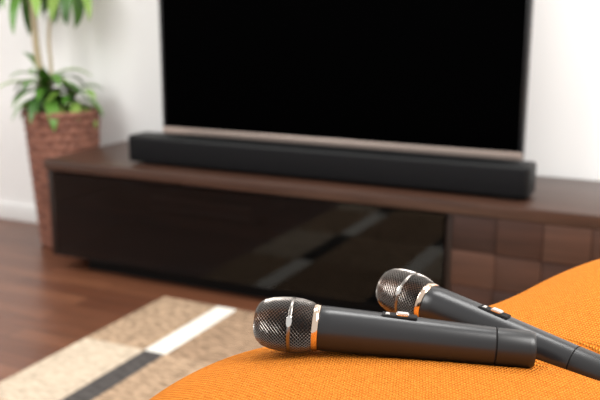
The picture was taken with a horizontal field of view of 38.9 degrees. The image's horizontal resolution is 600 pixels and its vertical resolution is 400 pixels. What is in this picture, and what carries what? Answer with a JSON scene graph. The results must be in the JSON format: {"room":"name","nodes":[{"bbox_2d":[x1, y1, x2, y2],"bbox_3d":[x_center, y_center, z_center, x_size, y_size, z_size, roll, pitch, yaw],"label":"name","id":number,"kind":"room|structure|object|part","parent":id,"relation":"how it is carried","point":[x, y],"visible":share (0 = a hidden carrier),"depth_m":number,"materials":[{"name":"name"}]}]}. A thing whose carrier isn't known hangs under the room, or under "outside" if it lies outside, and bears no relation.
{"room":"living room","nodes":[
{"label":"living room","id":0,"kind":"room"},
{"bbox_2d":[21,104,100,248],"bbox_3d":[-0.941,-0.095,3.418,0.308,0.547,0.308,6,14,25],"label":"basket","id":1,"kind":"object","parent":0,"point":[60,130],"depth_m":3.28,"materials":[{"name":"wicker"}]},
{"bbox_2d":[0,218,266,381],"bbox_3d":[-0.585,0.978,0.165,7.400,0.080,6.380,6,14,25],"label":"floor","id":2,"kind":"structure","parent":0,"point":[50,302],"depth_m":2.83,"materials":[{"name":"brown wood"}]},
{"bbox_2d":[0,0,103,248],"bbox_3d":[-0.969,-0.438,3.287,0.559,1.275,0.462,6,14,25],"label":"dracaena","id":3,"kind":"object","parent":2,"relation":"on","point":[56,124],"visible":0.54,"depth_m":3.27,"materials":[{"name":"wicker"}]},
{"bbox_3d":[-0.950,-0.573,3.299,0.021,0.572,0.079,11,17,40],"label":"stem","id":4,"kind":"part","parent":3,"relation":"part of","materials":[{"name":"beige plant"}]},
{"bbox_2d":[0,297,264,399],"bbox_3d":[0.169,0.633,1.455,2.315,0.011,1.940,6,14,25],"label":"area rug","id":5,"kind":"object","parent":2,"relation":"on","point":[150,349],"visible":0.51,"depth_m":2.33,"materials":[{"name":"beige carpet"}]},
{"bbox_2d":[149,259,599,399],"bbox_3d":[0.486,0.470,0.660,1.348,0.662,1.288,6,14,25],"label":"bean bag chair","id":6,"kind":"object","parent":5,"relation":"on","point":[566,305],"visible":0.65,"depth_m":0.75,"materials":[{"name":"orange fabric"}]},
{"bbox_2d":[253,297,536,368],"bbox_3d":[0.085,0.123,0.788,0.261,0.054,0.053,3,13,11],"label":"microphone","id":7,"kind":"object","parent":6,"relation":"on","point":[289,324],"visible":1,"depth_m":0.78,"materials":[{"name":"black plastic"}]},
{"bbox_2d":[253,297,315,352],"bbox_3d":[-0.014,0.118,0.806,0.059,0.052,0.052,2,13,8],"label":"grille","id":8,"kind":"object","parent":7,"relation":"attached to","point":[288,324],"depth_m":0.79,"materials":[{"name":"grey metal"}]},
{"bbox_2d":[381,311,417,319],"bbox_3d":[0.092,0.107,0.787,0.033,0.004,0.010,2,13,8],"label":"switch","id":9,"kind":"object","parent":7,"relation":"attached to","point":[399,315],"depth_m":0.78,"materials":[{"name":"silver metal"}]},
{"bbox_2d":[376,269,599,380],"bbox_3d":[0.185,0.126,0.851,0.260,0.070,0.053,13,18,43],"label":"microphone","id":10,"kind":"object","parent":6,"relation":"on","point":[402,290],"visible":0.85,"depth_m":0.86,"materials":[{"name":"black plastic"}]},
{"bbox_2d":[376,269,433,313],"bbox_3d":[0.114,0.102,0.918,0.060,0.053,0.052,12,17,41],"label":"grille","id":11,"kind":"object","parent":10,"relation":"attached to","point":[402,290],"depth_m":0.89,"materials":[{"name":"grey metal"}]},
{"bbox_2d":[478,304,510,318],"bbox_3d":[0.193,0.111,0.846,0.033,0.006,0.010,12,17,41],"label":"switch","id":12,"kind":"object","parent":10,"relation":"attached to","point":[484,311],"depth_m":0.84,"materials":[{"name":"silver metal"}]},
{"bbox_2d":[44,141,599,311],"bbox_3d":[0.217,0.120,2.791,2.290,0.410,0.479,6,14,25],"label":"tv stand","id":13,"kind":"object","parent":2,"relation":"on","point":[324,242],"visible":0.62,"depth_m":2.64,"materials":[{"name":"brown wood"}]},
{"bbox_3d":[-0.235,0.118,2.754,1.437,0.306,0.006,6,14,25],"label":"glass door","id":14,"kind":"part","parent":13,"relation":"part of","materials":[{"name":"black glass"}]},
{"bbox_3d":[-0.232,-0.025,2.726,1.437,0.014,0.003,6,14,25],"label":"door frame","id":15,"kind":"part","parent":13,"relation":"part of","materials":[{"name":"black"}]},
{"bbox_2d":[128,131,536,200],"bbox_3d":[0.042,-0.119,2.694,1.370,0.100,0.110,6,14,25],"label":"soundbar","id":16,"kind":"object","parent":13,"relation":"on","point":[506,179],"visible":1,"depth_m":2.60,"materials":[{"name":"black plastic"}]},
{"bbox_2d":[159,0,533,160],"bbox_3d":[0.099,-0.512,2.787,1.297,0.825,0.225,6,14,25],"label":"television","id":17,"kind":"object","parent":13,"relation":"on","point":[446,77],"visible":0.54,"depth_m":2.73,"materials":[{"name":"black glass"}]},
{"bbox_2d":[0,0,599,206],"bbox_3d":[0.791,-0.963,2.613,7.400,2.600,0.100,6,14,25],"label":"wall","id":18,"kind":"structure","parent":0,"point":[119,45],"depth_m":3.37,"materials":[{"name":"white paint"}]},
{"bbox_2d":[0,202,38,223],"bbox_3d":[0.767,0.279,2.848,7.400,0.075,0.012,6,14,25],"label":"baseboard","id":19,"kind":"structure","parent":18,"relation":"attached to","point":[25,213],"depth_m":3.80,"materials":[{"name":"white"}]}
]}

